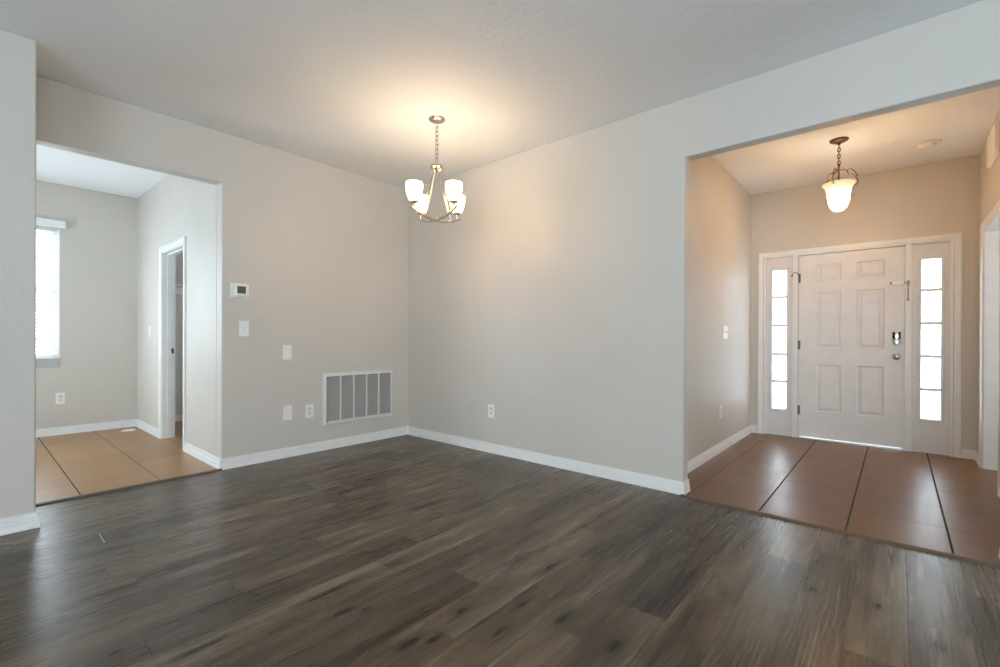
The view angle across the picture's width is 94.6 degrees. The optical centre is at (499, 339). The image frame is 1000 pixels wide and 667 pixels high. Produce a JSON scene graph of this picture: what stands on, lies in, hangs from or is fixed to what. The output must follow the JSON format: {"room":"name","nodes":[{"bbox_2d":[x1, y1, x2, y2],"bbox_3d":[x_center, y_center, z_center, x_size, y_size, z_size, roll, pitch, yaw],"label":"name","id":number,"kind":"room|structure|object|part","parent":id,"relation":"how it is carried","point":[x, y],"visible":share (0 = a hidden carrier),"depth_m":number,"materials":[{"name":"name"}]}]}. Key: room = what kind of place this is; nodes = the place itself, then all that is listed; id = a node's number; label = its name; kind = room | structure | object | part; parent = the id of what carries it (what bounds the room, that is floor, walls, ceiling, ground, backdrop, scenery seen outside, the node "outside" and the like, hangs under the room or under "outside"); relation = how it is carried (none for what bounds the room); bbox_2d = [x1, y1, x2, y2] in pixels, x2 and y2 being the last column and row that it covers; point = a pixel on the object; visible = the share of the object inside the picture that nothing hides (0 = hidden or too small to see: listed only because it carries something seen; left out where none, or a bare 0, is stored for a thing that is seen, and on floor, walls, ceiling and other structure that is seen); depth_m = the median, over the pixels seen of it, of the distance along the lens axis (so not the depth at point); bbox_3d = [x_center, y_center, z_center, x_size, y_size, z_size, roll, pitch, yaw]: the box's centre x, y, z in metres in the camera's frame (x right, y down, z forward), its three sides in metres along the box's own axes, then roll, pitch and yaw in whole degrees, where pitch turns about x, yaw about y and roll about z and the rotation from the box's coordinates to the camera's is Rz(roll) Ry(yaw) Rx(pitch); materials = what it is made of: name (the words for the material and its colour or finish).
{"room":"empty dining room","nodes":[
{"label":"empty dining room","id":0,"kind":"room"},
{"bbox_2d":[0,29,36,518],"bbox_3d":[-4.309,-0.323,1.282,0.622,2.827,4.228,0,0,41],"label":"wall","id":1,"kind":"structure","parent":0,"point":[18,54],"depth_m":2.62,"materials":[{"name":"grey paint"}]},
{"bbox_2d":[0,510,40,535],"bbox_3d":[-4.197,1.045,1.261,0.450,0.091,4.146,0,0,41],"label":"baseboard","id":2,"kind":"structure","parent":1,"relation":"attached to","point":[18,523],"depth_m":2.63,"materials":[{"name":"white wood"}]},
{"bbox_2d":[36,180,182,428],"bbox_3d":[-5.017,-0.335,5.236,0.120,2.827,4.300,0,0,41],"label":"wall","id":3,"kind":"structure","parent":0,"point":[96,372],"depth_m":5.43,"materials":[{"name":"grey paint"}]},
{"bbox_2d":[36,226,58,367],"bbox_3d":[-5.412,-0.470,4.754,0.137,1.563,1.254,0,0,41],"label":"window","id":4,"kind":"structure","parent":3,"relation":"in","point":[40,363],"depth_m":5.22,"materials":[{"name":"white plastic"}]},
{"bbox_3d":[-5.400,0.266,4.742,0.097,0.091,1.254,0,0,41],"label":"sill","id":5,"kind":"part","parent":4,"relation":"part of","materials":[{"name":"white wood"}]},
{"bbox_2d":[36,217,65,358],"bbox_3d":[-5.377,-0.557,4.724,0.131,1.545,1.354,0,0,41],"label":"window blind","id":6,"kind":"object","parent":4,"relation":"attached to","point":[39,221],"visible":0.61,"depth_m":5.14,"materials":[{"name":"grey plastic"}]},
{"bbox_3d":[-5.075,-0.525,5.133,0.056,1.453,0.002,0,0,41],"label":"ladder cord","id":7,"kind":"part","parent":6,"relation":"part of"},
{"bbox_3d":[-5.409,0.205,4.750,0.048,0.020,1.242,0,0,41],"label":"rail","id":8,"kind":"part","parent":6,"relation":"part of","materials":[{"name":"white plastic"}]},
{"bbox_2d":[56,392,64,403],"bbox_3d":[-4.960,0.666,5.210,0.009,0.128,0.080,0,0,41],"label":"wall outlet","id":9,"kind":"object","parent":3,"relation":"attached to","point":[60,397],"visible":1,"depth_m":5.21,"materials":[{"name":"plastic"}]},
{"bbox_2d":[36,419,136,437],"bbox_3d":[-5.406,1.033,4.686,0.018,0.091,2.762,0,0,41],"label":"baseboard","id":10,"kind":"structure","parent":3,"relation":"attached to","point":[53,431],"depth_m":5.36,"materials":[{"name":"white wood"}]},
{"bbox_2d":[175,284,182,293],"bbox_3d":[-3.905,-0.643,6.159,0.360,0.098,1.210,0,0,41],"label":"closet shelf","id":11,"kind":"object","parent":3,"relation":"attached to","point":[178,287],"visible":0.02,"depth_m":6.03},
{"bbox_2d":[175,414,182,421],"bbox_3d":[-4.031,1.035,6.286,0.018,0.091,1.218,0,0,41],"label":"baseboard","id":12,"kind":"structure","parent":3,"relation":"attached to","point":[179,417],"depth_m":6.07,"materials":[{"name":"white wood"}]},
{"bbox_2d":[137,174,216,455],"bbox_3d":[-3.428,-0.328,4.887,2.744,2.827,0.120,0,0,41],"label":"wall","id":13,"kind":"structure","parent":0,"point":[176,207],"depth_m":4.42,"materials":[{"name":"grey paint"}]},
{"bbox_2d":[136,419,157,437],"bbox_3d":[-4.129,1.037,5.397,1.028,0.091,0.018,0,0,41],"label":"baseboard","id":14,"kind":"structure","parent":13,"relation":"attached to","point":[140,424],"depth_m":5.38,"materials":[{"name":"white wood"}]},
{"bbox_2d":[158,236,185,450],"bbox_3d":[-3.356,0.041,4.812,0.899,2.092,0.138,0,0,41],"label":"trim","id":15,"kind":"structure","parent":13,"relation":"attached to","point":[168,252],"depth_m":5.04,"materials":[{"name":"wood"}]},
{"bbox_2d":[184,442,220,468],"bbox_3d":[-2.699,1.045,4.167,0.948,0.091,0.018,0,0,41],"label":"baseboard","id":16,"kind":"structure","parent":13,"relation":"attached to","point":[198,453],"depth_m":4.12,"materials":[{"name":"white wood"}]},
{"bbox_2d":[36,75,408,458],"bbox_3d":[-2.066,-0.321,4.266,0.130,2.827,3.221,0,0,41],"label":"wall","id":17,"kind":"structure","parent":0,"point":[320,249],"depth_m":4.23,"materials":[{"name":"grey paint"}]},
{"bbox_2d":[36,468,222,506],"bbox_3d":[-2.693,1.087,3.439,0.060,0.017,1.113,0,0,41],"label":"trim","id":18,"kind":"structure","parent":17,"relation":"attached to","point":[220,469],"depth_m":3.36,"materials":[{"name":"brown wood"}]},
{"bbox_2d":[230,283,248,297],"bbox_3d":[-2.224,-0.417,3.955,0.036,0.122,0.152,0,0,41],"label":"thermostat","id":19,"kind":"object","parent":17,"relation":"attached to","point":[237,290],"visible":1,"depth_m":3.94,"materials":[{"name":"plastic"}]},
{"bbox_2d":[239,321,248,335],"bbox_3d":[-2.209,-0.093,3.986,0.020,0.132,0.080,0,0,41],"label":"light switch","id":20,"kind":"object","parent":17,"relation":"attached to","point":[243,325],"visible":1,"depth_m":3.99,"materials":[{"name":"plastic"}]},
{"bbox_2d":[283,345,291,359],"bbox_3d":[-1.971,0.120,4.275,0.007,0.134,0.082,0,0,41],"label":"blank plate","id":21,"kind":"object","parent":17,"relation":"attached to","point":[287,349],"visible":1,"depth_m":4.27,"materials":[{"name":"plastic"}]},
{"bbox_2d":[283,405,291,420],"bbox_3d":[-1.969,0.682,4.280,0.007,0.134,0.082,0,0,41],"label":"blank plate","id":22,"kind":"object","parent":17,"relation":"attached to","point":[287,410],"visible":1,"depth_m":4.28,"materials":[{"name":"plastic"}]},
{"bbox_2d":[305,404,313,417],"bbox_3d":[-1.832,0.690,4.439,0.009,0.128,0.080,0,0,41],"label":"wall outlet","id":23,"kind":"object","parent":17,"relation":"attached to","point":[308,408],"visible":1,"depth_m":4.43,"materials":[{"name":"plastic"}]},
{"bbox_2d":[221,426,406,469],"bbox_3d":[-1.695,1.048,4.594,0.018,0.091,1.938,0,0,41],"label":"baseboard","id":24,"kind":"structure","parent":17,"relation":"attached to","point":[254,458],"depth_m":4.41,"materials":[{"name":"white wood"}]},
{"bbox_2d":[322,370,391,425],"bbox_3d":[-1.468,0.598,4.847,0.028,0.517,0.825,0,0,41],"label":"air vent","id":25,"kind":"object","parent":17,"relation":"in","point":[363,395],"visible":1,"depth_m":4.81,"materials":[{"name":"white metal"}]},
{"bbox_3d":[-1.659,0.825,4.612,0.009,0.026,0.127,0,0,41],"label":"clip rail","id":26,"kind":"part","parent":25,"relation":"part of","materials":[{"name":"white metal"}]},
{"bbox_3d":[-1.462,0.826,4.841,0.009,0.026,0.127,0,0,41],"label":"clip rail","id":27,"kind":"part","parent":25,"relation":"part of","materials":[{"name":"white metal"}]},
{"bbox_2d":[0,421,999,666],"bbox_3d":[-0.315,1.133,1.861,11.624,0.064,10.217,0,0,41],"label":"floor","id":28,"kind":"structure","parent":0,"point":[404,550],"depth_m":2.29,"materials":[{"name":"brown wood"}]},
{"bbox_2d":[0,0,999,198],"bbox_3d":[-0.333,-1.797,1.782,11.874,0.150,10.367,0,0,41],"label":"ceiling","id":29,"kind":"structure","parent":0,"point":[355,86],"depth_m":2.97,"materials":[{"name":"white paint"}]},
{"bbox_2d":[406,115,464,222],"bbox_3d":[-0.497,-1.324,3.616,0.426,0.805,0.461,0,0,-1],"label":"chandelier","id":30,"kind":"object","parent":29,"relation":"hanging from","point":[414,188],"visible":1,"depth_m":3.55,"materials":[{"name":"white glass"}]},
{"bbox_3d":[-0.641,-1.100,3.451,0.127,0.141,0.127,0,0,41],"label":"lamp shade","id":31,"kind":"part","parent":30,"relation":"part of","materials":[{"name":"white glass"}]},
{"bbox_3d":[-0.650,-1.101,3.781,0.127,0.141,0.127,0,0,41],"label":"lamp shade","id":32,"kind":"part","parent":30,"relation":"part of","materials":[{"name":"white glass"}]},
{"bbox_3d":[-0.555,-1.138,3.550,0.010,0.370,0.137,0,0,41],"label":"rod","id":33,"kind":"part","parent":30,"relation":"part of","materials":[{"name":"silver metal"}]},
{"bbox_3d":[-0.558,-1.139,3.683,0.009,0.370,0.140,0,0,-43],"label":"rod","id":34,"kind":"part","parent":30,"relation":"part of","materials":[{"name":"silver metal"}]},
{"bbox_3d":[-0.495,-1.539,3.616,0.026,0.330,0.026,0,0,-4],"label":"chain","id":35,"kind":"part","parent":30,"relation":"part of","materials":[{"name":"silver metal"}]},
{"bbox_3d":[-0.435,-1.138,3.550,0.009,0.370,0.140,0,0,-43],"label":"rod","id":36,"kind":"part","parent":30,"relation":"part of","materials":[{"name":"silver metal"}]},
{"bbox_3d":[-0.345,-1.099,3.452,0.127,0.141,0.127,0,0,41],"label":"lamp shade","id":37,"kind":"part","parent":30,"relation":"part of","materials":[{"name":"white glass"}]},
{"bbox_3d":[-0.351,-1.100,3.782,0.127,0.141,0.127,0,0,41],"label":"lamp shade","id":38,"kind":"part","parent":30,"relation":"part of","materials":[{"name":"white glass"}]},
{"bbox_2d":[822,136,857,211],"bbox_3d":[2.914,-1.408,3.958,0.251,0.612,0.253,0,0,41],"label":"pendant lamp","id":39,"kind":"object","parent":29,"relation":"hanging from","point":[838,191],"visible":1,"depth_m":3.92,"materials":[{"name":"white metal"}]},
{"bbox_3d":[2.855,-1.385,3.926,0.131,0.149,0.008,0,0,-36],"label":"scroll arm","id":40,"kind":"part","parent":39,"relation":"part of","materials":[{"name":"brown metal"}]},
{"bbox_3d":[2.914,-1.416,3.969,0.036,0.186,0.036,0,0,41],"label":"stem","id":41,"kind":"part","parent":39,"relation":"part of","materials":[{"name":"brown metal"}]},
{"bbox_3d":[2.913,-1.197,3.969,0.176,0.190,0.176,0,0,41],"label":"lamp shade","id":42,"kind":"part","parent":39,"relation":"part of","materials":[{"name":"white glass"}]},
{"bbox_3d":[2.914,-1.588,3.968,0.021,0.181,0.022,0,0,-4],"label":"chain","id":43,"kind":"part","parent":39,"relation":"part of","materials":[{"name":"brown metal"}]},
{"bbox_3d":[2.980,-1.385,3.939,0.131,0.149,0.008,0,0,24],"label":"scroll arm","id":44,"kind":"part","parent":39,"relation":"part of","materials":[{"name":"brown metal"}]},
{"bbox_2d":[917,139,941,149],"bbox_3d":[3.742,-1.688,4.024,0.164,0.046,0.164,0,0,41],"label":"smoke detector","id":45,"kind":"object","parent":29,"relation":"attached to","point":[929,144],"visible":1,"depth_m":3.98,"materials":[{"name":"plastic"}]},
{"bbox_2d":[408,0,999,481],"bbox_3d":[2.268,-0.300,2.536,8.701,2.827,0.106,0,0,41],"label":"wall","id":46,"kind":"structure","parent":0,"point":[556,300],"depth_m":3.72,"materials":[{"name":"grey paint"}]},
{"bbox_2d":[488,404,494,417],"bbox_3d":[-0.086,0.697,4.483,0.080,0.128,0.009,0,0,41],"label":"wall outlet","id":47,"kind":"object","parent":46,"relation":"attached to","point":[491,407],"visible":1,"depth_m":4.48,"materials":[{"name":"plastic"}]},
{"bbox_2d":[407,426,690,494],"bbox_3d":[0.153,1.056,4.341,3.150,0.091,0.124,0,0,41],"label":"baseboard","id":48,"kind":"structure","parent":46,"relation":"attached to","point":[644,480],"depth_m":3.92,"materials":[{"name":"white wood"}]},
{"bbox_2d":[680,494,999,568],"bbox_3d":[1.874,1.107,2.752,1.568,0.017,0.062,0,0,41],"label":"trim","id":49,"kind":"structure","parent":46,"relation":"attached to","point":[837,530],"depth_m":2.62,"materials":[{"name":"brown wood"}]},
{"bbox_2d":[688,156,751,460],"bbox_3d":[2.123,-0.305,4.565,0.100,2.827,2.781,0,0,41],"label":"wall","id":50,"kind":"structure","parent":0,"point":[720,208],"depth_m":4.45,"materials":[{"name":"beige paint"}]},
{"bbox_2d":[719,405,721,418],"bbox_3d":[2.182,0.718,4.556,0.009,0.128,0.080,0,0,41],"label":"wall outlet","id":51,"kind":"object","parent":50,"relation":"attached to","point":[720,407],"visible":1,"depth_m":4.54,"materials":[{"name":"plastic"}]},
{"bbox_2d":[688,425,756,472],"bbox_3d":[2.145,1.064,4.465,0.075,0.091,2.661,0,0,41],"label":"baseboard","id":52,"kind":"structure","parent":50,"relation":"attached to","point":[713,451],"depth_m":4.49,"materials":[{"name":"white wood"}]},
{"bbox_2d":[723,326,727,338],"bbox_3d":[2.283,-0.071,4.660,0.020,0.132,0.145,0,0,41],"label":"light switch","id":53,"kind":"object","parent":50,"relation":"attached to","point":[725,328],"visible":1,"depth_m":4.66,"materials":[{"name":"plastic"}]},
{"bbox_2d":[750,154,978,455],"bbox_3d":[3.751,-0.299,4.920,2.106,2.827,0.120,0,0,41],"label":"wall","id":54,"kind":"structure","parent":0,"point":[941,197],"depth_m":4.63,"materials":[{"name":"beige paint"}]},
{"bbox_2d":[757,232,962,457],"bbox_3d":[3.715,0.053,4.918,1.706,2.123,0.160,0,0,41],"label":"door","id":55,"kind":"structure","parent":54,"relation":"attached to","point":[853,324],"depth_m":4.82,"materials":[{"name":"paint"}]},
{"bbox_3d":[3.227,0.004,5.331,0.194,1.648,0.024,0,0,41],"label":"glazing frame","id":56,"kind":"part","parent":55,"relation":"part of","materials":[{"name":"glass"}]},
{"bbox_3d":[3.978,0.173,4.630,0.068,0.068,0.067,0,0,41],"label":"knob","id":57,"kind":"part","parent":55,"relation":"part of","materials":[{"name":"silver metal"}]},
{"bbox_3d":[4.198,-0.001,4.496,0.194,1.616,0.024,0,0,41],"label":"glazing frame","id":58,"kind":"part","parent":55,"relation":"part of","materials":[{"name":"glass"}]},
{"bbox_2d":[961,449,978,465],"bbox_3d":[4.273,1.073,4.184,0.103,0.091,0.312,0,0,41],"label":"baseboard","id":59,"kind":"structure","parent":54,"relation":"attached to","point":[966,453],"depth_m":4.29,"materials":[{"name":"white wood"}]},
{"bbox_2d":[977,108,999,451],"bbox_3d":[3.598,-0.296,3.218,0.120,2.827,2.661,0,0,41],"label":"wall","id":60,"kind":"structure","parent":0,"point":[989,179],"depth_m":3.98,"materials":[{"name":"beige paint"}]},
{"bbox_2d":[979,199,999,493],"bbox_3d":[3.925,0.057,3.616,0.138,2.122,1.005,0,0,41],"label":"trim","id":61,"kind":"structure","parent":60,"relation":"attached to","point":[989,401],"depth_m":3.94,"materials":[{"name":"white wood"}]},
{"bbox_2d":[986,120,998,168],"bbox_3d":[3.824,-1.502,3.583,0.024,0.250,0.420,0,0,41],"label":"door chime","id":62,"kind":"object","parent":60,"relation":"attached to","point":[993,138],"visible":1,"depth_m":3.51,"materials":[{"name":"plastic"}]}
]}

